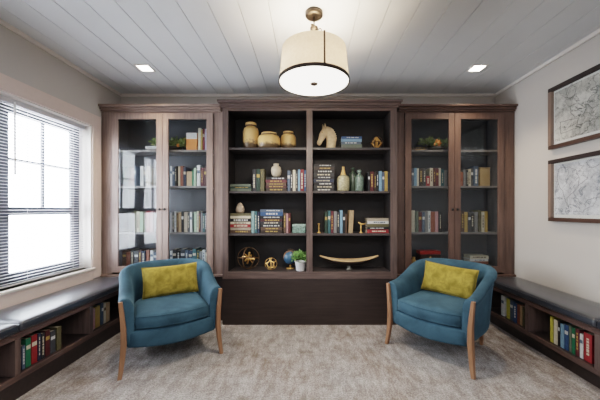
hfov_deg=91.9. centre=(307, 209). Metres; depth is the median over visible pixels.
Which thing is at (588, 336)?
book
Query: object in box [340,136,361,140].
book
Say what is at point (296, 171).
book
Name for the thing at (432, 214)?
book
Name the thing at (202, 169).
book
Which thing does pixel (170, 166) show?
book
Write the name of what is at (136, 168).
book
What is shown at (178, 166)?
book
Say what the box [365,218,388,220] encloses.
book
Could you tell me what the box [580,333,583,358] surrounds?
book
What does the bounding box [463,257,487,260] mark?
book
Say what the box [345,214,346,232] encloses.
book
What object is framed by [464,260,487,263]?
book
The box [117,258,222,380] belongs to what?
armchair
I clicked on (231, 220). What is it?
book
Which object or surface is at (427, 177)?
book
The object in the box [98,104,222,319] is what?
display cabinet
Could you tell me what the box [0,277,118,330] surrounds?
bench cushion
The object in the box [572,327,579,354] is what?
book
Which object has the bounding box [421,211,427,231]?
book
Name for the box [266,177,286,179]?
book
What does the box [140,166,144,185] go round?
book
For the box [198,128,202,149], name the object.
book
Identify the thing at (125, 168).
book
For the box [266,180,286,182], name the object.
book
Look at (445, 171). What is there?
book
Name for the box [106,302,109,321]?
book
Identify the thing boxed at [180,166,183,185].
book
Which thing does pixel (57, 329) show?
book
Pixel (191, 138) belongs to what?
book
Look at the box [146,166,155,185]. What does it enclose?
book
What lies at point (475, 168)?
book
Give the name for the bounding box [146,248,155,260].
book
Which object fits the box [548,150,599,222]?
framed map
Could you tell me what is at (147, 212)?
book
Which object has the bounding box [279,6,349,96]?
pendant light
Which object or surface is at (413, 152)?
shelf
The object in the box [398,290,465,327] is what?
seat cushion
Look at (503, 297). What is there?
book
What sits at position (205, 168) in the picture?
book
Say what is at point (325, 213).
book
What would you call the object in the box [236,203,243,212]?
vase
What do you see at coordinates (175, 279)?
throw pillow
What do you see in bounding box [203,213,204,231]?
book
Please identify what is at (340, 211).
book
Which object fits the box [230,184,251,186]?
book
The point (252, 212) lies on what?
book
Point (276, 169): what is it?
vase
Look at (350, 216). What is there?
book
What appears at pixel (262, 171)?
book
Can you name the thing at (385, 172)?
book
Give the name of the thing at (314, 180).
book
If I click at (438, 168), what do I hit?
book
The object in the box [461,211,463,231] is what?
book
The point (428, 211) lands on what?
book
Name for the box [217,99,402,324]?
bookcase
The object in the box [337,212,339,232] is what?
book
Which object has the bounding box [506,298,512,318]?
book
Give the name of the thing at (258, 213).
book
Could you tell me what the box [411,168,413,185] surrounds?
book
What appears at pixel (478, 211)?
book
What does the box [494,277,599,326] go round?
bench cushion
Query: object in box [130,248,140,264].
book
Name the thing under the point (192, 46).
ceiling
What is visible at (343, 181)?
bottle vase
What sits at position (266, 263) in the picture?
orb
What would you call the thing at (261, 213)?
book
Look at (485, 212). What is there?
book
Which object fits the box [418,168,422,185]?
book
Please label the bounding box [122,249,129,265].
book
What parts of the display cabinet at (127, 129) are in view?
frame, door, crown molding, panel, rail, panel, door, frame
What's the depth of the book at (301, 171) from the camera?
3.27 m
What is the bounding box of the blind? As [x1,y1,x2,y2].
[0,94,84,288]
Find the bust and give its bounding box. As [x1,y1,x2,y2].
[317,124,336,147]
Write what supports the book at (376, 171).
on the bookcase at (325, 292)
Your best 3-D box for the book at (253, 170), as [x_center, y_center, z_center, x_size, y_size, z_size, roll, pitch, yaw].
[-0.607,-0.334,3.342,0.039,0.246,0.144,0,0,0]
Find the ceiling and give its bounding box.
[0,0,599,93]
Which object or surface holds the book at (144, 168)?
on the display cabinet at (127, 129)
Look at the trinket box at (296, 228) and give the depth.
3.29 m
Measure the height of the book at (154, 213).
0.226 m
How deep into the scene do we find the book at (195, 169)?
3.43 m
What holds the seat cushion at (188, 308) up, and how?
on the armchair at (174, 318)
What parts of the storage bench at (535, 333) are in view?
rail, rail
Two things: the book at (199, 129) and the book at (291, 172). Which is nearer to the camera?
the book at (291, 172)
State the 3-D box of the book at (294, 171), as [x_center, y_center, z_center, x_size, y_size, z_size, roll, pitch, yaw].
[-0.157,-0.331,3.347,0.028,0.240,0.153,0,0,0]
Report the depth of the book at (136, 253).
3.43 m
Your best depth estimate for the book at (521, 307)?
2.77 m
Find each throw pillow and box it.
[141,262,198,299]
[421,260,478,298]
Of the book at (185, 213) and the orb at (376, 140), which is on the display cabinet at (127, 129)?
the book at (185, 213)
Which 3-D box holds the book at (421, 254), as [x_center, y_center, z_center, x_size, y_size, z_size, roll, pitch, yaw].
[1.447,0.578,3.489,0.245,0.184,0.130,0,0,0]
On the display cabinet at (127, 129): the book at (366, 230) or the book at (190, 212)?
the book at (190, 212)
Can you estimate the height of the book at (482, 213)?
0.238 m
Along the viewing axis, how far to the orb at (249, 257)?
3.35 m
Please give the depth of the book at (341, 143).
3.28 m
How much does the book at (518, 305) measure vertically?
0.190 m
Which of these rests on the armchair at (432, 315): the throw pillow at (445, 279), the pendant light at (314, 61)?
the throw pillow at (445, 279)
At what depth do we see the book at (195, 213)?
3.43 m
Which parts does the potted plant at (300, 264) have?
pot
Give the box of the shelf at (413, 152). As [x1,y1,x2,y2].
[404,150,496,155]
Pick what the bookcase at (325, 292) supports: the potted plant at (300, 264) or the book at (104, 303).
the potted plant at (300, 264)
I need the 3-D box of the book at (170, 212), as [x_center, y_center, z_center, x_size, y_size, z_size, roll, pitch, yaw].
[-1.622,0.145,3.503,0.025,0.232,0.144,0,0,0]
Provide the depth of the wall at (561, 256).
2.90 m
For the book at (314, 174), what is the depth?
3.27 m
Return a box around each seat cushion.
[134,292,208,328]
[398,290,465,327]
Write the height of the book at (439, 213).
0.238 m
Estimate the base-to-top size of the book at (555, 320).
0.200 m
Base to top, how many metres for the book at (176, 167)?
0.240 m
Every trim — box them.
[0,18,120,95]
[0,73,100,309]
[120,94,495,96]
[495,28,599,95]
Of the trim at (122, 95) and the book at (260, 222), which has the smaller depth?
the book at (260, 222)
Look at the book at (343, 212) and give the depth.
3.27 m
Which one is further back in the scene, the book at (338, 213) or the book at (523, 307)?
the book at (338, 213)
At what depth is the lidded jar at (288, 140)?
3.30 m
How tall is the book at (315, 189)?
0.033 m
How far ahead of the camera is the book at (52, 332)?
2.24 m
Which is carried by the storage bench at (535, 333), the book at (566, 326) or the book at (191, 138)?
the book at (566, 326)
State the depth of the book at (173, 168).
3.44 m
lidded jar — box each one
[243,122,258,147]
[257,131,279,147]
[281,131,295,147]
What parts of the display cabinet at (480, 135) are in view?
frame, door, panel, panel, rail, crown molding, door, frame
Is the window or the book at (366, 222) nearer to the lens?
the window
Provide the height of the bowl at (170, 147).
0.050 m
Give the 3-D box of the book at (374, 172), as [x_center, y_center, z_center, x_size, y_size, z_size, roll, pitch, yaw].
[0.759,-0.320,3.350,0.022,0.218,0.157,0,0,0]
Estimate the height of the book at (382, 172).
0.218 m
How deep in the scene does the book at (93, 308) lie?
2.70 m
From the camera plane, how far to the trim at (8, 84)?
2.87 m
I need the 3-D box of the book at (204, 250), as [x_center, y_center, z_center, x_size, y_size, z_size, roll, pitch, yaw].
[-1.234,0.571,3.504,0.031,0.197,0.147,0,0,0]
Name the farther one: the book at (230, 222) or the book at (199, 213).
the book at (199, 213)
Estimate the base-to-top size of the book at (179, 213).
0.232 m
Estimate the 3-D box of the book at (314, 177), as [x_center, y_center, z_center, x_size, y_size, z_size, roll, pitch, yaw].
[0.180,-0.365,3.349,0.236,0.031,0.151,0,0,0]
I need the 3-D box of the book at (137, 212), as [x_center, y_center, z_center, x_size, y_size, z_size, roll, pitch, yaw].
[-2.013,0.140,3.508,0.036,0.244,0.154,0,0,0]
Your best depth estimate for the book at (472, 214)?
3.43 m
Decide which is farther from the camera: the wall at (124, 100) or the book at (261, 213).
the wall at (124, 100)
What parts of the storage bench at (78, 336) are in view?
rail, rail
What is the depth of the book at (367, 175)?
3.30 m
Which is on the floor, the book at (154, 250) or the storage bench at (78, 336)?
the storage bench at (78, 336)
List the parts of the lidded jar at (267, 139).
lid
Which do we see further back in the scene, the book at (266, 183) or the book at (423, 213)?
the book at (423, 213)
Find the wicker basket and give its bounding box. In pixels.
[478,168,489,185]
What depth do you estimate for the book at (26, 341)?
2.04 m
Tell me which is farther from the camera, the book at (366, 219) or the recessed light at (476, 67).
the book at (366, 219)
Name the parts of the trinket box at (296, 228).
lid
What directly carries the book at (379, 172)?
on the bookcase at (325, 292)
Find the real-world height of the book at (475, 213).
0.238 m
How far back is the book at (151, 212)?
3.43 m
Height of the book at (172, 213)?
0.226 m
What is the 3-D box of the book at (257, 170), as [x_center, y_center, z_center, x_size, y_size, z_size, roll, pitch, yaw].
[-0.562,-0.337,3.345,0.040,0.251,0.145,0,0,0]
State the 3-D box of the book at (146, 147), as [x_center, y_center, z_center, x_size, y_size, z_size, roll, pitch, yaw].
[-1.856,-0.742,3.505,0.136,0.027,0.151,0,0,0]
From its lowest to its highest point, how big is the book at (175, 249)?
0.204 m
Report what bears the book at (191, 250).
on the display cabinet at (127, 129)
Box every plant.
[148,136,185,149]
[291,249,305,270]
[417,136,447,149]
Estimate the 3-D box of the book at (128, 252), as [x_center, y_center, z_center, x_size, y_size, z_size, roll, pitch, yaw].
[-2.127,0.583,3.509,0.043,0.173,0.156,0,0,0]
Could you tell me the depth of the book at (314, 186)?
3.27 m
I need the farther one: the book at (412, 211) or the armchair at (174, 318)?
the book at (412, 211)
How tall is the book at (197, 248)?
0.209 m
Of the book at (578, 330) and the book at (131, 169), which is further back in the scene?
the book at (131, 169)
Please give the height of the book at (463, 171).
0.199 m
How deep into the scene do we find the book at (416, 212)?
3.43 m
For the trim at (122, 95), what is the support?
attached to the wall at (124, 100)
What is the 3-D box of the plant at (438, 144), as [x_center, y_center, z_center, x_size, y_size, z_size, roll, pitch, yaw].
[1.546,-0.798,3.483,0.502,0.194,0.255,0,0,0]
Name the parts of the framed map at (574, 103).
frame rail, frame rail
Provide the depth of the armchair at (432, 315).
2.49 m
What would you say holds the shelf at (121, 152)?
attached to the display cabinet at (127, 129)
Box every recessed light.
[133,64,155,71]
[466,64,488,71]
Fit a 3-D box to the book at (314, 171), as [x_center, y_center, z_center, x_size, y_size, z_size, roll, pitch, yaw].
[0.181,-0.435,3.345,0.235,0.035,0.151,0,0,0]
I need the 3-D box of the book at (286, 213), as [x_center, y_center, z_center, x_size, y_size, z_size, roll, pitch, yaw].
[-0.234,0.150,3.343,0.020,0.222,0.146,0,0,0]
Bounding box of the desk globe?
[283,249,298,268]
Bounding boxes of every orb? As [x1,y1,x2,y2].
[237,247,258,268]
[265,258,276,269]
[370,137,382,147]
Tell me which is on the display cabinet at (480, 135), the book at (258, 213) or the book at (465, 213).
the book at (465, 213)
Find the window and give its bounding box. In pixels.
[0,90,95,295]
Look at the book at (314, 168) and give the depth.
3.28 m
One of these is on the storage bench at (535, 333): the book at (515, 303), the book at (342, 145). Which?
the book at (515, 303)
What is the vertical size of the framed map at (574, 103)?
0.590 m
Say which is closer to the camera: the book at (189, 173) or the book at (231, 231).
the book at (231, 231)
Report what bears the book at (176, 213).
on the display cabinet at (127, 129)
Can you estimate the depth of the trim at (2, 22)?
2.68 m
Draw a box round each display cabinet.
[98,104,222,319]
[397,104,517,306]
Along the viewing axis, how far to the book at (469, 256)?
3.44 m
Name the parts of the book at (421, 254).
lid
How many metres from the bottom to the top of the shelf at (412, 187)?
0.022 m
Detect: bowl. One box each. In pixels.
[169,146,181,149]
[320,255,377,269]
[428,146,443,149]
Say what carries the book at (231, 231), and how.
on the bookcase at (325, 292)
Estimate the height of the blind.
1.535 m
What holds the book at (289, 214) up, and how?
on the bookcase at (325, 292)
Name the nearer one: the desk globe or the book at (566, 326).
the book at (566, 326)
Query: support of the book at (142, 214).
on the display cabinet at (127, 129)
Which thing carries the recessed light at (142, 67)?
in the ceiling
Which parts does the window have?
sash, sash, sill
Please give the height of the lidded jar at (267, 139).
0.188 m
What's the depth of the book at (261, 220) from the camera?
3.27 m
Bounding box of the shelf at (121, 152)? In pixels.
[119,150,213,155]
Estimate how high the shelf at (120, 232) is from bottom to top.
0.022 m
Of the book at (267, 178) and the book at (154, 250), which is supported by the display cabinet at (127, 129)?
the book at (154, 250)
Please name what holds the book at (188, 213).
on the display cabinet at (127, 129)
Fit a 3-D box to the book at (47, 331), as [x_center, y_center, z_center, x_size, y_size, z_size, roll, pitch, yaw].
[-2.040,1.009,2.200,0.131,0.195,0.037,0,0,0]
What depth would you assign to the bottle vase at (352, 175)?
3.37 m
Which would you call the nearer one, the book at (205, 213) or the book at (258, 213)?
the book at (258, 213)
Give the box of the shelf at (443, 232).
[404,231,496,233]
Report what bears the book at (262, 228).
on the book at (262, 231)
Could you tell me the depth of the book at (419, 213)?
3.44 m
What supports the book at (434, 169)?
on the display cabinet at (480, 135)
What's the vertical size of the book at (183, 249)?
0.205 m
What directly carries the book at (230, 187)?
on the book at (230, 189)
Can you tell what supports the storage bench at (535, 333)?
on the floor
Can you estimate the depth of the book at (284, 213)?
3.27 m
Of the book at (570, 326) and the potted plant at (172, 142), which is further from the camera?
the potted plant at (172, 142)
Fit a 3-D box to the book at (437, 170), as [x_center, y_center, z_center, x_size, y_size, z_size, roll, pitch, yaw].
[1.533,-0.386,3.506,0.031,0.211,0.143,0,0,0]
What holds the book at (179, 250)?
on the display cabinet at (127, 129)
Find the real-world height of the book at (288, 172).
0.234 m
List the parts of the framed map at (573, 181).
frame rail, frame rail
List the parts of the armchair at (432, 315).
leg, seat, leg, leg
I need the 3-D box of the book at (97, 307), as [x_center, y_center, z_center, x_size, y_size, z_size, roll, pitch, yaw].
[-2.050,1.007,2.739,0.130,0.200,0.056,0,0,0]
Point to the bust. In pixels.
(328, 133)
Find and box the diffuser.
[280,66,347,95]
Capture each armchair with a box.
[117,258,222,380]
[385,258,496,379]
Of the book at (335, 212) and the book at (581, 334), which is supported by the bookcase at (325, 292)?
the book at (335, 212)
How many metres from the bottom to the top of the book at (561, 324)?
0.190 m
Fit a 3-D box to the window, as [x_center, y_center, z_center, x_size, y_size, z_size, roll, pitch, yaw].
[-2.433,-0.137,2.385,0.205,1.578,1.610,0,0,0]
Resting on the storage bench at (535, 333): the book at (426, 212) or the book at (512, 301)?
the book at (512, 301)
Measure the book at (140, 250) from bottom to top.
0.197 m
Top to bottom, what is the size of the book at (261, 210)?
0.029 m
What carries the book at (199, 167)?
on the display cabinet at (127, 129)
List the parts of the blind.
ladder cord, rail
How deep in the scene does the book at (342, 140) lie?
3.27 m
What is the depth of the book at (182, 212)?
3.43 m
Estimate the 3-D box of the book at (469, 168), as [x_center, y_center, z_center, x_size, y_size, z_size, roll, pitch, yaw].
[1.943,-0.389,3.509,0.025,0.217,0.152,0,0,0]
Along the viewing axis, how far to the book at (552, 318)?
2.42 m
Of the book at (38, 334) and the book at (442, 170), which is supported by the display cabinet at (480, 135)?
the book at (442, 170)
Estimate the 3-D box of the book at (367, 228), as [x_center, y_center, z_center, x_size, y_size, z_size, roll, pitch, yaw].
[0.789,0.206,3.347,0.244,0.029,0.151,0,0,0]
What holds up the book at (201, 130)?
on the display cabinet at (127, 129)
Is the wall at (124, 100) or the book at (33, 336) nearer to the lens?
the book at (33, 336)
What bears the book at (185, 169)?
on the display cabinet at (127, 129)
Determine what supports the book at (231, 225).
on the book at (231, 228)
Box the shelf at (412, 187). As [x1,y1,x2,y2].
[404,186,496,188]
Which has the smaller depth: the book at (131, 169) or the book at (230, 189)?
the book at (230, 189)
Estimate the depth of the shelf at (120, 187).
3.38 m
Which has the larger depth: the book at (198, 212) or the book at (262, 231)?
the book at (198, 212)
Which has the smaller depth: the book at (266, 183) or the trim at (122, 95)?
the book at (266, 183)
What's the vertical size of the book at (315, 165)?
0.029 m
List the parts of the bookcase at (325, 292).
frame, shelf, shelf, shelf, frame rail, frame rail, frame, panel, crown molding, panel, shelf, shelf, shelf, frame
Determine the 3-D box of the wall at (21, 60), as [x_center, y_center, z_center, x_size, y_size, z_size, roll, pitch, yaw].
[-2.456,-0.100,0.640,0.160,2.740,6.080,0,0,0]
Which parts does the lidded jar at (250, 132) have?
lid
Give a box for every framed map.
[548,64,599,149]
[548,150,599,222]
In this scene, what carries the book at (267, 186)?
on the book at (267, 189)
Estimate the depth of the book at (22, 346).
2.01 m
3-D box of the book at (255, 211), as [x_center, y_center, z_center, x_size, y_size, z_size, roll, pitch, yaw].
[-0.588,0.139,3.342,0.025,0.244,0.144,0,0,0]
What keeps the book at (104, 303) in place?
on the storage bench at (78, 336)
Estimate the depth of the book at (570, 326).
2.25 m
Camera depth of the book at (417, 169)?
3.43 m
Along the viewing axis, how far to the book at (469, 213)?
3.43 m
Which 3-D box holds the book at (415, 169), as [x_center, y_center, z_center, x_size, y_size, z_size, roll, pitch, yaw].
[1.273,-0.389,3.507,0.032,0.217,0.155,0,0,0]
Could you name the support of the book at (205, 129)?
on the display cabinet at (127, 129)
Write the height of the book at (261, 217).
0.033 m
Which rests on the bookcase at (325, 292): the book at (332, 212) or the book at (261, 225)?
the book at (332, 212)
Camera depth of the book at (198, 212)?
3.44 m
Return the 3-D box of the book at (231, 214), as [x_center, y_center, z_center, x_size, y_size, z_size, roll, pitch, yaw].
[-0.761,0.052,3.350,0.233,0.029,0.150,0,0,0]
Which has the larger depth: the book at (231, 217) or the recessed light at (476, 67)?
the book at (231, 217)
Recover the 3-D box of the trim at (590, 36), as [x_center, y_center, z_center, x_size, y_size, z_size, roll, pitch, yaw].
[2.365,-1.452,0.629,0.022,0.035,6.058,0,0,0]
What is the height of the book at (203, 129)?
0.264 m
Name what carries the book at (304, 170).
on the bookcase at (325, 292)
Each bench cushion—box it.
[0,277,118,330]
[0,324,18,339]
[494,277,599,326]
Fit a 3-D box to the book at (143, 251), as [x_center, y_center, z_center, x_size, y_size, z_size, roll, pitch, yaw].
[-1.949,0.577,3.508,0.041,0.185,0.151,0,0,0]
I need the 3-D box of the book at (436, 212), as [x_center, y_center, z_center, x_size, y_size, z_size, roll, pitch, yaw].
[1.525,0.140,3.507,0.039,0.244,0.143,0,0,0]
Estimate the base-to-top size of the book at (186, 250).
0.197 m
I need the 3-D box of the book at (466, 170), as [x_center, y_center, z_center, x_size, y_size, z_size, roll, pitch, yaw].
[1.885,-0.377,3.506,0.025,0.193,0.148,0,0,0]
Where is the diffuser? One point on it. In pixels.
(297, 80)
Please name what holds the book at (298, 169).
on the bookcase at (325, 292)
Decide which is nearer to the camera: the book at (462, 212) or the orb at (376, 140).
the orb at (376, 140)
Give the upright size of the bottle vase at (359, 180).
0.249 m
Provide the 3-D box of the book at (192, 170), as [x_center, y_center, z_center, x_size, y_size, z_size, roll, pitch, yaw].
[-1.364,-0.377,3.509,0.015,0.193,0.157,0,0,0]
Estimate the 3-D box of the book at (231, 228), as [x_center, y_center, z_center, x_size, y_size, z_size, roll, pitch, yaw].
[-0.761,0.212,3.351,0.234,0.029,0.150,0,0,0]
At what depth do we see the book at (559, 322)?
2.36 m
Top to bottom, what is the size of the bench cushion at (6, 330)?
0.074 m
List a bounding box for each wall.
[0,24,120,290]
[121,97,494,103]
[495,34,599,302]
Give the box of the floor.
[16,320,599,399]
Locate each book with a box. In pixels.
[21,337,30,367]
[21,345,24,369]
[23,334,36,364]
[30,333,40,360]
[32,332,44,358]
[35,329,49,356]
[41,326,60,350]
[50,330,54,353]
[93,305,99,327]
[93,308,94,329]
[95,302,102,324]
[103,302,105,323]
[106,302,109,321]
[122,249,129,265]
[124,167,127,185]
[126,251,129,265]
[130,168,133,185]
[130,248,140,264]
[133,210,143,231]
[134,166,139,185]
[134,250,138,262]
[136,211,145,231]
[139,248,147,261]
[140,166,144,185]
[140,212,145,231]
[142,249,147,261]
[143,167,145,185]
[145,146,155,148]
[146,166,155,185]
[146,211,149,231]
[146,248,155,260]
[150,211,155,231]
[150,249,155,260]
[154,213,155,231]
[170,166,172,185]
[170,212,173,231]
[172,167,174,185]
[172,213,173,231]
[173,248,180,258]
[174,211,180,231]
[175,166,177,185]
[176,213,177,231]
[177,249,180,258]
[178,166,179,185]
[178,212,180,231]
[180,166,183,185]
[181,211,188,231]
[181,248,189,257]
[183,167,190,185]
[184,212,189,231]
[185,248,192,257]
[186,133,197,149]
[187,171,191,185]
[188,213,189,231]
[189,249,192,257]
[190,212,193,231]
[192,170,193,185]
[192,213,193,231]
[193,247,200,258]
[194,168,196,185]
[194,212,196,231]
[197,165,203,185]
[197,211,200,231]
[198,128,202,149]
[199,213,200,231]
[201,130,202,149]
[201,168,203,185]
[201,211,206,231]
[202,248,206,260]
[203,129,204,149]
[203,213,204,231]
[204,167,206,185]
[205,129,206,149]
[205,213,206,231]
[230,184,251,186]
[230,187,251,188]
[230,189,251,190]
[230,213,250,215]
[230,216,250,218]
[230,219,250,221]
[230,222,250,223]
[230,224,250,226]
[230,227,250,229]
[230,230,250,232]
[251,211,254,232]
[252,169,255,190]
[255,211,258,232]
[256,169,259,190]
[257,212,260,232]
[260,169,265,190]
[260,209,283,211]
[260,212,283,215]
[260,216,283,218]
[260,219,282,221]
[260,222,282,223]
[260,224,283,226]
[261,227,282,229]
[261,230,282,232]
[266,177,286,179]
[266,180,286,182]
[266,183,286,184]
[266,185,286,187]
[266,188,286,190]
[284,213,285,232]
[286,213,287,232]
[287,171,290,190]
[288,213,290,232]
[291,172,292,190]
[293,170,295,190]
[296,171,297,190]
[298,169,299,190]
[300,170,303,190]
[304,170,305,190]
[313,167,333,170]
[313,170,333,172]
[313,173,333,175]
[313,176,333,178]
[313,179,333,182]
[313,182,333,186]
[314,164,333,166]
[314,186,333,187]
[314,188,333,190]
[324,212,327,232]
[327,211,330,232]
[331,211,333,232]
[334,211,336,232]
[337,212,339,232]
[339,210,342,232]
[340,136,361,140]
[340,139,361,142]
[340,142,360,145]
[340,144,361,147]
[343,212,344,232]
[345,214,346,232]
[347,210,353,232]
[365,172,369,190]
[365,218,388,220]
[365,221,388,223]
[365,224,388,226]
[365,226,388,229]
[365,229,388,232]
[370,172,373,190]
[374,172,375,190]
[376,171,377,190]
[378,171,381,190]
[382,172,383,190]
[384,171,387,190]
[411,147,426,148]
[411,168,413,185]
[411,210,414,231]
[414,168,416,185]
[415,211,417,231]
[416,250,440,259]
[417,169,418,185]
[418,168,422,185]
[418,212,421,231]
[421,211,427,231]
[422,212,424,231]
[423,169,425,185]
[426,168,432,185]
[426,176,429,185]
[428,211,429,231]
[430,211,437,231]
[430,212,434,231]
[433,168,435,185]
[436,169,438,185]
[438,168,440,185]
[438,212,441,231]
[441,169,443,185]
[444,170,446,185]
[461,170,465,185]
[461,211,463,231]
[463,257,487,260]
[464,212,467,231]
[464,254,488,258]
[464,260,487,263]
[465,168,472,185]
[466,170,467,185]
[467,166,477,185]
[467,169,470,185]
[468,212,470,231]
[471,210,480,231]
[471,212,477,231]
[471,213,473,231]
[481,211,487,231]
[481,212,483,231]
[501,295,510,315]
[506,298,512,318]
[510,299,519,320]
[514,302,524,322]
[517,304,524,324]
[520,306,524,325]
[523,307,524,326]
[550,316,559,342]
[554,319,563,344]
[558,321,568,345]
[560,323,570,348]
[564,324,573,350]
[569,325,577,352]
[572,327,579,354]
[576,328,589,356]
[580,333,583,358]
[584,332,593,363]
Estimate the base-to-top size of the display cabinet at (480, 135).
2.468 m
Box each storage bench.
[0,290,119,399]
[490,286,599,388]
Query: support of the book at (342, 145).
on the bookcase at (325, 292)
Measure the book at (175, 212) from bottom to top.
0.244 m
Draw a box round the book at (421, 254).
[416,250,440,259]
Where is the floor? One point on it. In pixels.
(257, 362)
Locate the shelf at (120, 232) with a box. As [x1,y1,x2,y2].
[119,231,213,233]
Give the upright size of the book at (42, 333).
0.190 m
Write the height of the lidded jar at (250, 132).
0.319 m
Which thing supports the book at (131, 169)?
on the display cabinet at (127, 129)
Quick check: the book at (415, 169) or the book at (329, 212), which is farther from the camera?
the book at (415, 169)
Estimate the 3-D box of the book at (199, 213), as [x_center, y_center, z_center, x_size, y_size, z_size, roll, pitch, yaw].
[-1.283,0.148,3.505,0.020,0.226,0.147,0,0,0]
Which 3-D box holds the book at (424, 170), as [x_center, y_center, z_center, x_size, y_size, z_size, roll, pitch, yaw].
[1.380,-0.386,3.509,0.031,0.211,0.154,0,0,0]
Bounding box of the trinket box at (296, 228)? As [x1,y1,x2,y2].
[292,224,305,232]
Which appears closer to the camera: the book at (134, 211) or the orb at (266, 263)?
the orb at (266, 263)
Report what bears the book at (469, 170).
on the display cabinet at (480, 135)
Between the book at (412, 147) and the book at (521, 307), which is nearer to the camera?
the book at (521, 307)
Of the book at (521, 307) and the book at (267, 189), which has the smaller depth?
the book at (521, 307)
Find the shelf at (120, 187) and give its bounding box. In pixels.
[119,186,213,188]
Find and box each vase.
[236,203,243,212]
[271,163,280,176]
[337,167,349,190]
[349,167,356,190]
[355,170,363,190]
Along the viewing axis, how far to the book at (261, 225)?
3.27 m
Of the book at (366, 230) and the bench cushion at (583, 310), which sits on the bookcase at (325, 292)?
the book at (366, 230)
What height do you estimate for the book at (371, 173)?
0.223 m
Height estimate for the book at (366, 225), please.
0.033 m
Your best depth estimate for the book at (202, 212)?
3.44 m
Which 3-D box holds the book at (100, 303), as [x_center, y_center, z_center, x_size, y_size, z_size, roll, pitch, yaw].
[-2.050,1.002,2.803,0.131,0.210,0.026,0,0,0]
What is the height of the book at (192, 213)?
0.226 m
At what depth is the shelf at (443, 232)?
3.38 m
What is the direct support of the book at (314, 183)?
on the book at (314, 186)

